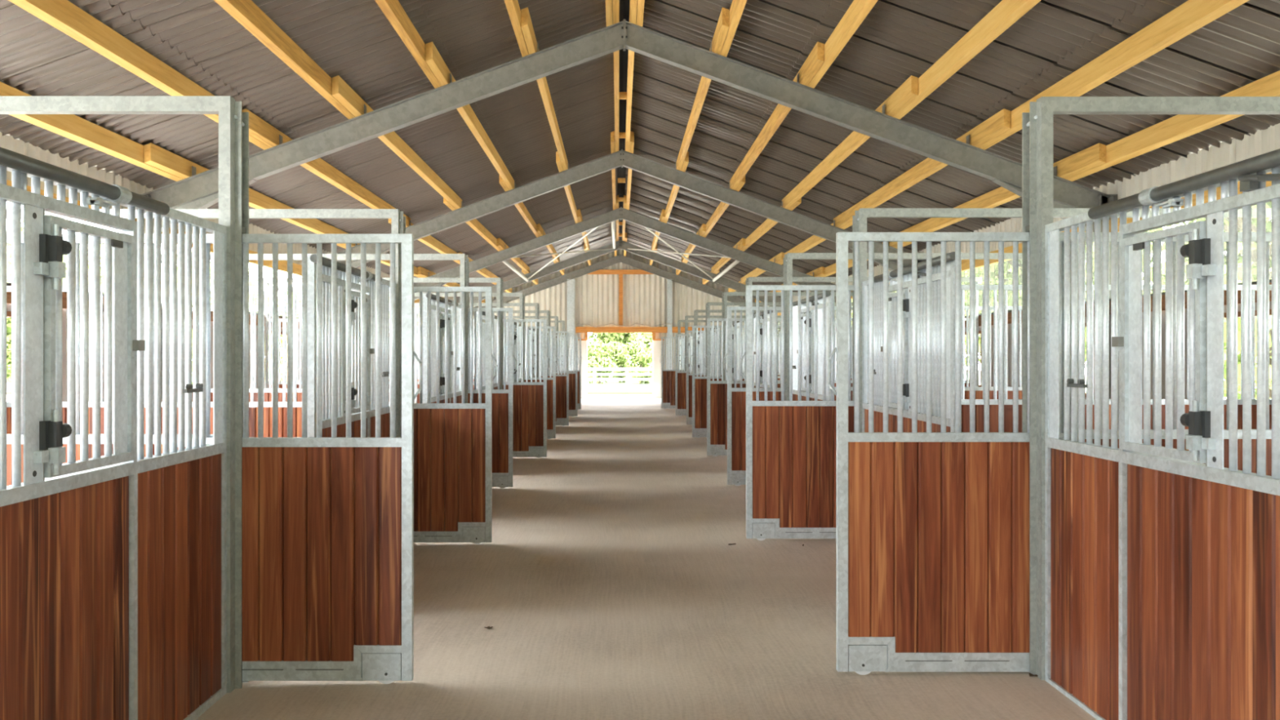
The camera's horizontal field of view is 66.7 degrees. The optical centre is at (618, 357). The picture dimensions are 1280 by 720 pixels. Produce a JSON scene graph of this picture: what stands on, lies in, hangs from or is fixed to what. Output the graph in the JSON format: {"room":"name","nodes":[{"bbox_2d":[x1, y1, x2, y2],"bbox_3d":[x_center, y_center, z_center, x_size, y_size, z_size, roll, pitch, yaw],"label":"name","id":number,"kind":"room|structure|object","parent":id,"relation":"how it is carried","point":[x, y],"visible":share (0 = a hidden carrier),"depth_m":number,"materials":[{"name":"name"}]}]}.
{"room":"farm building","nodes":[
{"label":"farm building","id":0,"kind":"room"},
{"bbox_2d":[0,131,470,401],"bbox_3d":[-5.625,-0.226,16.900,0.130,3.661,40.200,0,0,0],"label":"wall","id":1,"kind":"structure","parent":0,"point":[8,142],"depth_m":10.64,"materials":[{"name":"grey plastic"}]},
{"bbox_2d":[473,248,768,399],"bbox_3d":[0.075,-1.296,36.962,11.350,5.803,0.288,0,0,0],"label":"wall","id":2,"kind":"structure","parent":0,"point":[620,297],"depth_m":37.07,"materials":[{"name":"metal"}]},
{"bbox_2d":[0,0,1279,302],"bbox_3d":[0.070,-3.084,16.871,12.100,2.310,41.662,0,0,0],"label":"ceiling","id":3,"kind":"structure","parent":0,"point":[956,69],"depth_m":10.73,"materials":[{"name":"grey metal"}]},
{"bbox_2d":[195,397,1097,719],"bbox_3d":[0.050,1.661,16.450,12.300,0.288,42.300,0,0,0],"label":"floor","id":4,"kind":"structure","parent":0,"point":[610,584],"depth_m":5.79,"materials":[{"name":"concrete"}]},
{"bbox_2d":[0,146,226,719],"bbox_3d":[-1.845,0.481,3.452,0.111,2.209,2.280,0,0,0],"label":"stall front","id":5,"kind":"object","parent":4,"relation":"on","point":[113,566],"visible":1,"depth_m":3.53,"materials":[{"name":"wood"}]},
{"bbox_2d":[0,96,248,693],"bbox_3d":[-3.675,0.175,4.698,3.740,2.821,0.208,0,0,0],"label":"divider","id":6,"kind":"object","parent":4,"relation":"on","point":[233,123],"visible":0.34,"depth_m":4.65,"materials":[{"name":"metal"}]},
{"bbox_2d":[169,234,422,684],"bbox_3d":[-1.575,0.492,4.706,1.242,2.174,0.042,0,0,0],"label":"door","id":7,"kind":"structure","parent":6,"relation":"attached to","point":[328,522],"depth_m":4.69,"materials":[{"name":"metal"}]},
{"bbox_2d":[6,208,405,437],"bbox_3d":[-3.675,0.175,8.198,3.740,2.821,0.208,0,0,0],"label":"divider","id":8,"kind":"object","parent":4,"relation":"on","point":[398,220],"visible":0.16,"depth_m":8.26,"materials":[{"name":"metal"}]},
{"bbox_2d":[351,286,497,544],"bbox_3d":[-1.649,0.492,8.206,1.242,2.174,0.042,0,0,0],"label":"door","id":9,"kind":"structure","parent":8,"relation":"attached to","point":[453,442],"depth_m":8.19,"materials":[{"name":"wood"}]},
{"bbox_2d":[161,253,469,403],"bbox_3d":[-3.675,0.175,11.698,3.740,2.821,0.208,0,0,0],"label":"divider","id":10,"kind":"object","parent":4,"relation":"on","point":[464,260],"visible":0.09,"depth_m":11.65,"materials":[{"name":"metal"}]},
{"bbox_2d":[414,307,516,488],"bbox_3d":[-1.851,0.492,11.706,1.242,2.174,0.042,0,0,0],"label":"door","id":11,"kind":"structure","parent":10,"relation":"attached to","point":[502,399],"depth_m":11.69,"materials":[{"name":"metal"}]},
{"bbox_2d":[307,253,395,437],"bbox_3d":[-1.845,0.481,6.952,0.111,2.209,2.280,0,0,0],"label":"screen","id":12,"kind":"object","parent":4,"relation":"on","point":[312,260],"visible":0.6,"depth_m":6.62,"materials":[{"name":"metal"}]},
{"bbox_2d":[263,277,503,389],"bbox_3d":[-3.675,0.175,15.198,3.740,2.821,0.208,0,0,0],"label":"divider","id":13,"kind":"object","parent":4,"relation":"on","point":[500,282],"visible":0.16,"depth_m":15.15,"materials":[{"name":"metal"}]},
{"bbox_2d":[473,319,549,457],"bbox_3d":[-1.700,0.492,15.206,1.242,2.174,0.042,0,0,0],"label":"door","id":14,"kind":"structure","parent":13,"relation":"attached to","point":[529,398],"depth_m":15.19,"materials":[{"name":"metal"}]},
{"bbox_2d":[422,293,462,403],"bbox_3d":[-1.845,0.481,10.452,0.111,2.209,2.280,0,0,0],"label":"screen","id":15,"kind":"object","parent":4,"relation":"on","point":[433,297],"visible":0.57,"depth_m":10.11,"materials":[{"name":"metal"}]},
{"bbox_2d":[414,293,524,382],"bbox_3d":[-3.675,0.175,18.698,3.740,2.821,0.208,0,0,0],"label":"divider","id":16,"kind":"object","parent":4,"relation":"on","point":[522,295],"visible":0.05,"depth_m":18.59,"materials":[{"name":"metal"}]},
{"bbox_2d":[524,326,557,439],"bbox_3d":[-1.786,0.492,18.706,1.242,2.174,0.042,0,0,0],"label":"door","id":17,"kind":"structure","parent":16,"relation":"attached to","point":[551,381],"depth_m":18.69,"materials":[{"name":"metal"}]},
{"bbox_2d":[414,302,539,377],"bbox_3d":[-3.675,0.175,22.198,3.740,2.821,0.208,0,0,0],"label":"divider","id":18,"kind":"object","parent":4,"relation":"on","point":[536,304],"visible":0.05,"depth_m":22.10,"materials":[{"name":"metal"}]},
{"bbox_2d":[541,331,570,426],"bbox_3d":[-1.712,0.492,22.206,1.242,2.174,0.042,0,0,0],"label":"door","id":19,"kind":"structure","parent":18,"relation":"attached to","point":[562,380],"depth_m":22.19,"materials":[{"name":"metal"}]},
{"bbox_2d":[417,310,550,374],"bbox_3d":[-3.675,0.175,25.698,3.740,2.821,0.208,0,0,0],"label":"divider","id":20,"kind":"object","parent":4,"relation":"on","point":[547,312],"visible":0.08,"depth_m":25.59,"materials":[{"name":"metal"}]},
{"bbox_2d":[551,334,578,417],"bbox_3d":[-1.662,0.492,25.706,1.242,2.174,0.042,0,0,0],"label":"door","id":21,"kind":"structure","parent":20,"relation":"attached to","point":[572,375],"depth_m":25.69,"materials":[{"name":"metal"}]},
{"bbox_2d":[475,311,497,389],"bbox_3d":[-1.845,0.481,13.952,0.111,2.209,2.280,0,0,0],"label":"screen","id":22,"kind":"object","parent":4,"relation":"on","point":[495,317],"visible":0.26,"depth_m":13.52,"materials":[{"name":"metal"}]},
{"bbox_2d":[506,321,521,382],"bbox_3d":[-1.845,0.481,17.452,0.111,2.209,2.280,0,0,0],"label":"screen","id":23,"kind":"object","parent":4,"relation":"on","point":[515,323],"visible":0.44,"depth_m":17.63,"materials":[{"name":"metal"}]},
{"bbox_2d":[473,315,558,372],"bbox_3d":[-3.675,0.175,29.198,3.740,2.821,0.208,0,0,0],"label":"divider","id":24,"kind":"object","parent":4,"relation":"on","point":[556,317],"visible":0.02,"depth_m":29.09,"materials":[{"name":"metal"}]},
{"bbox_2d":[559,337,582,409],"bbox_3d":[-1.699,0.492,29.206,1.242,2.174,0.042,0,0,0],"label":"door","id":25,"kind":"structure","parent":24,"relation":"attached to","point":[579,372],"depth_m":29.19,"materials":[{"name":"metal"}]},
{"bbox_2d":[473,320,564,337],"bbox_3d":[-3.675,0.175,32.698,3.740,2.821,0.208,0,0,0],"label":"divider","id":26,"kind":"object","parent":4,"relation":"on","point":[562,322],"visible":0.02,"depth_m":32.59,"materials":[{"name":"metal"}]},
{"bbox_2d":[527,328,535,382],"bbox_3d":[-1.845,0.481,20.952,0.111,2.209,2.280,0,0,0],"label":"screen","id":27,"kind":"object","parent":4,"relation":"on","point":[534,330],"visible":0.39,"depth_m":20.63,"materials":[{"name":"metal"}]},
{"bbox_2d":[541,333,548,374],"bbox_3d":[-1.845,0.481,24.452,0.111,2.209,2.280,0,0,0],"label":"screen","id":28,"kind":"object","parent":4,"relation":"on","point":[541,333],"visible":0.08,"depth_m":23.42,"materials":[{"name":"metal"}]},
{"bbox_2d":[551,336,556,372],"bbox_3d":[-1.845,0.481,27.952,0.111,2.209,2.280,0,0,0],"label":"screen","id":29,"kind":"object","parent":4,"relation":"on","point":[551,336],"visible":0.09,"depth_m":26.91,"materials":[{"name":"metal"}]},
{"bbox_2d":[559,338,562,370],"bbox_3d":[-1.845,0.481,31.452,0.111,2.209,2.280,0,0,0],"label":"screen","id":30,"kind":"object","parent":4,"relation":"on","point":[559,339],"visible":0.23,"depth_m":30.93,"materials":[{"name":"metal"}]},
{"bbox_2d":[456,239,781,306],"bbox_3d":[0.070,-1.145,32.300,11.400,5.524,0.135,0,0,0],"label":"roof frame","id":31,"kind":"object","parent":4,"relation":"on","point":[620,244],"visible":0.52,"depth_m":32.30,"materials":[{"name":"metal"}]},
{"bbox_2d":[502,221,615,281],"bbox_3d":[-1.585,-3.101,28.800,3.000,1.189,6.977,0,0,0],"label":"brace","id":32,"kind":"structure","parent":31,"relation":"attached to","point":[508,264],"depth_m":28.41,"materials":[{"name":"silver metal"}]},
{"bbox_2d":[627,226,740,281],"bbox_3d":[1.762,-3.065,28.800,2.925,1.117,6.977,0,0,0],"label":"brace","id":33,"kind":"structure","parent":31,"relation":"attached to","point":[735,262],"depth_m":28.44,"materials":[{"name":"silver metal"}]},
{"bbox_2d":[473,253,764,330],"bbox_3d":[0.070,-1.145,36.850,11.400,5.524,0.135,0,0,0],"label":"roof frame","id":34,"kind":"object","parent":4,"relation":"on","point":[620,258],"visible":0.52,"depth_m":36.84,"materials":[{"name":"metal"}]},
{"bbox_2d":[413,206,835,317],"bbox_3d":[0.070,-1.145,25.300,11.400,5.524,0.135,0,0,0],"label":"roof frame","id":35,"kind":"object","parent":4,"relation":"on","point":[620,213],"visible":0.59,"depth_m":25.30,"materials":[{"name":"metal"}]},
{"bbox_2d":[140,19,1117,399],"bbox_3d":[0.070,-1.145,11.300,11.400,5.524,0.135,0,0,0],"label":"roof frame","id":36,"kind":"object","parent":4,"relation":"on","point":[201,190],"visible":0.75,"depth_m":11.30,"materials":[{"name":"metal"}]},
{"bbox_2d":[337,149,925,270],"bbox_3d":[0.070,-1.145,18.300,11.400,5.524,0.135,0,0,0],"label":"roof frame","id":37,"kind":"object","parent":4,"relation":"on","point":[621,158],"visible":0.59,"depth_m":18.30,"materials":[{"name":"metal"}]},
{"bbox_2d":[680,337,684,369],"bbox_3d":[2.045,0.456,31.510,0.111,2.194,2.320,0,0,0],"label":"screen","id":38,"kind":"object","parent":4,"relation":"on","point":[680,338],"visible":0.17,"depth_m":30.99,"materials":[{"name":"metal"}]},
{"bbox_2d":[688,335,692,371],"bbox_3d":[2.045,0.456,28.010,0.111,2.194,2.320,0,0,0],"label":"screen","id":39,"kind":"object","parent":4,"relation":"on","point":[689,335],"visible":0.25,"depth_m":27.44,"materials":[{"name":"metal"}]},
{"bbox_2d":[695,332,702,373],"bbox_3d":[2.045,0.456,24.510,0.111,2.194,2.320,0,0,0],"label":"screen","id":40,"kind":"object","parent":4,"relation":"on","point":[698,332],"visible":0.3,"depth_m":24.13,"materials":[{"name":"metal"}]},
{"bbox_2d":[710,328,720,376],"bbox_3d":[2.045,0.456,21.010,0.111,2.194,2.320,0,0,0],"label":"screen","id":41,"kind":"object","parent":4,"relation":"on","point":[710,328],"visible":0.13,"depth_m":20.49,"materials":[{"name":"metal"}]},
{"bbox_2d":[677,320,780,369],"bbox_3d":[3.845,0.150,32.776,3.680,2.805,0.208,0,0,0],"label":"divider","id":42,"kind":"object","parent":4,"relation":"on","point":[679,322],"visible":0.03,"depth_m":32.67,"materials":[{"name":"metal"}]},
{"bbox_2d":[684,315,781,408],"bbox_3d":[3.845,0.150,29.276,3.680,2.805,0.208,0,0,0],"label":"divider","id":43,"kind":"object","parent":4,"relation":"on","point":[686,317],"visible":0.07,"depth_m":29.20,"materials":[{"name":"metal"}]},
{"bbox_2d":[659,337,684,408],"bbox_3d":[1.866,0.474,29.284,1.242,2.174,0.042,0,0,0],"label":"door","id":44,"kind":"structure","parent":43,"relation":"attached to","point":[668,376],"depth_m":29.27,"materials":[{"name":"metal"}]},
{"bbox_2d":[724,320,742,381],"bbox_3d":[2.045,0.456,17.510,0.111,2.194,2.320,0,0,0],"label":"screen","id":45,"kind":"object","parent":4,"relation":"on","point":[733,322],"visible":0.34,"depth_m":16.97,"materials":[{"name":"metal"}]},
{"bbox_2d":[693,310,810,373],"bbox_3d":[3.845,0.150,25.776,3.680,2.805,0.208,0,0,0],"label":"divider","id":46,"kind":"object","parent":4,"relation":"on","point":[695,312],"visible":0.06,"depth_m":25.67,"materials":[{"name":"metal"}]},
{"bbox_2d":[674,333,692,416],"bbox_3d":[2.094,0.474,25.784,1.242,2.174,0.042,0,0,0],"label":"door","id":47,"kind":"structure","parent":46,"relation":"attached to","point":[680,376],"depth_m":25.77,"materials":[{"name":"metal"}]},
{"bbox_2d":[754,310,773,387],"bbox_3d":[2.045,0.456,14.010,0.111,2.194,2.320,0,0,0],"label":"screen","id":48,"kind":"object","parent":4,"relation":"on","point":[768,311],"visible":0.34,"depth_m":13.83,"materials":[{"name":"metal"}]},
{"bbox_2d":[705,302,852,376],"bbox_3d":[3.845,0.150,22.276,3.680,2.805,0.208,0,0,0],"label":"divider","id":49,"kind":"object","parent":4,"relation":"on","point":[708,304],"visible":0.05,"depth_m":22.17,"materials":[{"name":"metal"}]},
{"bbox_2d":[684,330,721,425],"bbox_3d":[2.138,0.474,22.284,1.242,2.174,0.042,0,0,0],"label":"door","id":50,"kind":"structure","parent":49,"relation":"attached to","point":[689,375],"depth_m":22.27,"materials":[{"name":"metal"}]},
{"bbox_2d":[721,292,893,381],"bbox_3d":[3.845,0.150,18.776,3.680,2.805,0.208,0,0,0],"label":"divider","id":51,"kind":"object","parent":4,"relation":"on","point":[724,296],"visible":0.03,"depth_m":18.67,"materials":[{"name":"metal"}]},
{"bbox_2d":[689,325,744,437],"bbox_3d":[2.006,0.474,18.784,1.242,2.174,0.042,0,0,0],"label":"door","id":52,"kind":"structure","parent":51,"relation":"attached to","point":[697,432],"depth_m":18.77,"materials":[{"name":"metal"}]},
{"bbox_2d":[792,291,831,400],"bbox_3d":[2.045,0.456,10.510,0.111,2.194,2.320,0,0,0],"label":"screen","id":53,"kind":"object","parent":4,"relation":"on","point":[820,296],"visible":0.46,"depth_m":10.31,"materials":[{"name":"metal"}]},
{"bbox_2d":[745,276,982,386],"bbox_3d":[3.845,0.150,15.276,3.680,2.805,0.208,0,0,0],"label":"divider","id":54,"kind":"object","parent":4,"relation":"on","point":[748,281],"visible":0.06,"depth_m":15.32,"materials":[{"name":"metal"}]},
{"bbox_2d":[704,318,781,456],"bbox_3d":[1.975,0.474,15.284,1.242,2.174,0.042,0,0,0],"label":"door","id":55,"kind":"structure","parent":54,"relation":"attached to","point":[717,391],"depth_m":15.27,"materials":[{"name":"metal"}]},
{"bbox_2d":[862,251,961,432],"bbox_3d":[2.045,0.456,7.010,0.111,2.194,2.320,0,0,0],"label":"screen","id":56,"kind":"object","parent":4,"relation":"on","point":[950,257],"visible":0.43,"depth_m":6.86,"materials":[{"name":"metal"}]},
{"bbox_2d":[782,253,1086,400],"bbox_3d":[3.845,0.150,11.776,3.680,2.805,0.208,0,0,0],"label":"divider","id":57,"kind":"object","parent":4,"relation":"on","point":[788,259],"visible":0.14,"depth_m":11.73,"materials":[{"name":"metal"}]},
{"bbox_2d":[724,306,806,485],"bbox_3d":[1.900,0.474,11.784,1.242,2.174,0.042,0,0,0],"label":"door","id":58,"kind":"structure","parent":57,"relation":"attached to","point":[736,397],"depth_m":11.77,"materials":[{"name":"metal"}]},
{"bbox_2d":[1028,672,1038,676],"bbox_3d":[2.025,1.542,4.722,0.064,0.014,0.026,0,0,-6],"label":"dry leaf","id":59,"kind":"object","parent":4,"relation":"on","point":[1029,673],"visible":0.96,"depth_m":4.72,"materials":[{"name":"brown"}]},
{"bbox_2d":[852,208,1271,432],"bbox_3d":[3.845,0.150,8.276,3.680,2.805,0.208,0,0,0],"label":"divider","id":60,"kind":"object","parent":4,"relation":"on","point":[860,219],"visible":0.14,"depth_m":8.34,"materials":[{"name":"metal"}]},
{"bbox_2d":[741,284,853,540],"bbox_3d":[1.668,0.474,8.284,1.242,2.174,0.042,0,0,0],"label":"door","id":61,"kind":"structure","parent":60,"relation":"attached to","point":[791,445],"depth_m":8.27,"materials":[{"name":"wood"}]},
{"bbox_2d":[1022,96,1279,679],"bbox_3d":[3.845,0.150,4.776,3.680,2.805,0.208,0,0,0],"label":"divider","id":62,"kind":"object","parent":4,"relation":"on","point":[1037,124],"visible":0.25,"depth_m":4.72,"materials":[{"name":"metal"}]},
{"bbox_2d":[827,231,1078,675],"bbox_3d":[1.655,0.474,4.784,1.242,2.174,0.042,0,0,0],"label":"door","id":63,"kind":"structure","parent":62,"relation":"attached to","point":[932,529],"depth_m":4.77,"materials":[{"name":"wood"}]},
{"bbox_2d":[1044,148,1279,719],"bbox_3d":[2.045,0.456,3.510,0.111,2.194,2.320,0,0,0],"label":"stall front","id":64,"kind":"object","parent":4,"relation":"on","point":[1162,563],"visible":1,"depth_m":3.66,"materials":[{"name":"wood"}]},
{"bbox_2d":[777,123,1279,399],"bbox_3d":[5.765,-0.226,16.900,0.130,3.661,40.200,0,0,0],"label":"wall","id":65,"kind":"structure","parent":0,"point":[1264,141],"depth_m":10.42,"materials":[{"name":"grey plastic"}]},
{"bbox_2d":[777,201,1271,336],"bbox_3d":[5.800,-1.097,19.000,0.037,0.835,36.000,0,0,0],"label":"window","id":66,"kind":"structure","parent":65,"relation":"in","point":[1008,264],"depth_m":10.60,"materials":[{"name":"clear glass"}]},
{"label":"outside","id":67,"kind":"structure","parent":0,"visible":0},
{"bbox_2d":[6,394,1226,401],"bbox_3d":[0.000,1.835,59.000,90.000,0.140,142.000,0,0,0],"label":"ground","id":68,"kind":"structure","parent":67,"point":[8,396],"depth_m":43.93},
{"bbox_2d":[6,226,66,382],"bbox_3d":[-16.363,-0.753,24.442,3.865,5.418,4.183,0,0,23],"label":"tree","id":69,"kind":"object","parent":68,"relation":"on","point":[8,248],"visible":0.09,"depth_m":24.33,"materials":[{"name":"green plant"}]},
{"bbox_2d":[6,219,104,382],"bbox_3d":[-22.148,-1.729,38.089,5.379,7.535,5.286,0,0,-9],"label":"tree","id":70,"kind":"object","parent":68,"relation":"on","point":[64,281],"visible":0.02,"depth_m":37.48,"materials":[{"name":"green plant"}]},
{"bbox_2d":[88,244,192,365],"bbox_3d":[-14.900,-0.804,30.025,3.955,5.540,3.886,0,0,-15],"label":"tree","id":71,"kind":"object","parent":68,"relation":"on","point":[102,270],"visible":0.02,"depth_m":29.39,"materials":[{"name":"green plant"}]},
{"bbox_2d":[177,260,250,384],"bbox_3d":[-15.151,-0.797,34.909,4.500,5.509,3.793,0,0,24],"label":"tree","id":72,"kind":"object","parent":68,"relation":"on","point":[211,272],"visible":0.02,"depth_m":34.86,"materials":[{"name":"green plant"}]},
{"bbox_2d":[248,270,287,381],"bbox_3d":[-14.944,-0.890,41.340,4.077,5.715,4.412,0,0,-12],"label":"tree","id":73,"kind":"object","parent":68,"relation":"on","point":[252,279],"visible":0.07,"depth_m":40.42,"materials":[{"name":"green plant"}]},
{"bbox_2d":[6,370,1225,394],"bbox_3d":[0.000,1.715,85.500,90.000,0.100,79.000,0,0,0],"label":"paddock","id":74,"kind":"structure","parent":68,"relation":"on","point":[612,387],"depth_m":53.83,"materials":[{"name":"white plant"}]},
{"bbox_2d":[177,251,271,339],"bbox_3d":[-21.719,-1.926,53.063,6.208,7.943,5.595,0,0,-15],"label":"tree","id":75,"kind":"object","parent":74,"relation":"on","point":[211,262],"visible":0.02,"depth_m":53.33,"materials":[{"name":"green plant"}]},
{"bbox_2d":[268,284,302,381],"bbox_3d":[-15.383,-0.762,46.521,3.823,5.450,3.891,0,0,-30],"label":"tree","id":76,"kind":"object","parent":74,"relation":"on","point":[299,301],"visible":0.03,"depth_m":45.58,"materials":[{"name":"green plant"}]},
{"bbox_2d":[587,341,594,373],"bbox_3d":[-2.446,0.387,64.454,2.343,3.004,1.973,0,0,41],"label":"shrub","id":77,"kind":"object","parent":74,"relation":"on","point":[589,355],"visible":0.12,"depth_m":63.92,"materials":[{"name":"green plant"}]},
{"bbox_2d":[587,339,615,383],"bbox_3d":[-1.040,0.387,61.533,1.973,3.004,2.343,0,0,10],"label":"shrub","id":78,"kind":"object","parent":74,"relation":"on","point":[602,355],"visible":0.8,"depth_m":60.97,"materials":[{"name":"green plant"}]},
{"bbox_2d":[587,333,632,377],"bbox_3d":[-0.440,-3.063,77.515,4.848,9.923,5.927,0,0,39],"label":"tree","id":79,"kind":"object","parent":74,"relation":"on","point":[607,337],"visible":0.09,"depth_m":76.39,"materials":[{"name":"green plant"}]},
{"bbox_2d":[587,367,652,385],"bbox_3d":[0.500,1.140,56.980,15.340,1.050,0.180,0,0,0],"label":"fence","id":80,"kind":"object","parent":74,"relation":"on","point":[594,374],"visible":0.24,"depth_m":56.90,"materials":[{"name":"white paint"}]},
{"bbox_2d":[604,341,635,382],"bbox_3d":[0.022,0.387,64.156,1.973,3.004,2.343,0,0,-40],"label":"shrub","id":81,"kind":"object","parent":74,"relation":"on","point":[617,357],"visible":0.41,"depth_m":64.00,"materials":[{"name":"green plant"}]},
{"bbox_2d":[622,339,652,383],"bbox_3d":[1.297,0.387,61.373,1.973,3.004,2.343,0,0,-29],"label":"shrub","id":82,"kind":"object","parent":74,"relation":"on","point":[637,351],"visible":0.82,"depth_m":61.26,"materials":[{"name":"green plant"}]},
{"bbox_2d":[627,333,652,364],"bbox_3d":[2.759,-3.163,71.499,4.497,10.130,6.108,0,0,-17],"label":"tree","id":83,"kind":"object","parent":74,"relation":"on","point":[646,337],"visible":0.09,"depth_m":70.31,"materials":[{"name":"green plant"}]},
{"bbox_2d":[647,346,652,381],"bbox_3d":[2.549,0.387,64.364,2.343,3.004,1.973,0,0,-45],"label":"shrub","id":84,"kind":"object","parent":74,"relation":"on","point":[650,357],"visible":0.03,"depth_m":63.98,"materials":[{"name":"green plant"}]},
{"bbox_2d":[964,334,980,372],"bbox_3d":[10.856,-2.849,35.364,6.994,9.928,7.760,0,0,-22],"label":"tree","id":85,"kind":"object","parent":68,"relation":"on","point":[966,335],"visible":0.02,"depth_m":34.51,"materials":[{"name":"green plant"}]},
{"bbox_2d":[964,327,1086,368],"bbox_3d":[10.949,-2.639,26.904,7.736,9.471,6.520,0,0,-41],"label":"tree","id":86,"kind":"object","parent":68,"relation":"on","point":[1085,327],"visible":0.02,"depth_m":26.69,"materials":[{"name":"green plant"}]},
{"bbox_2d":[1223,315,1271,399],"bbox_3d":[12.243,-2.553,16.965,6.648,9.312,6.533,0,0,13],"label":"tree","id":87,"kind":"object","parent":68,"relation":"on","point":[1270,316],"visible":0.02,"depth_m":16.28,"materials":[{"name":"green plant"}]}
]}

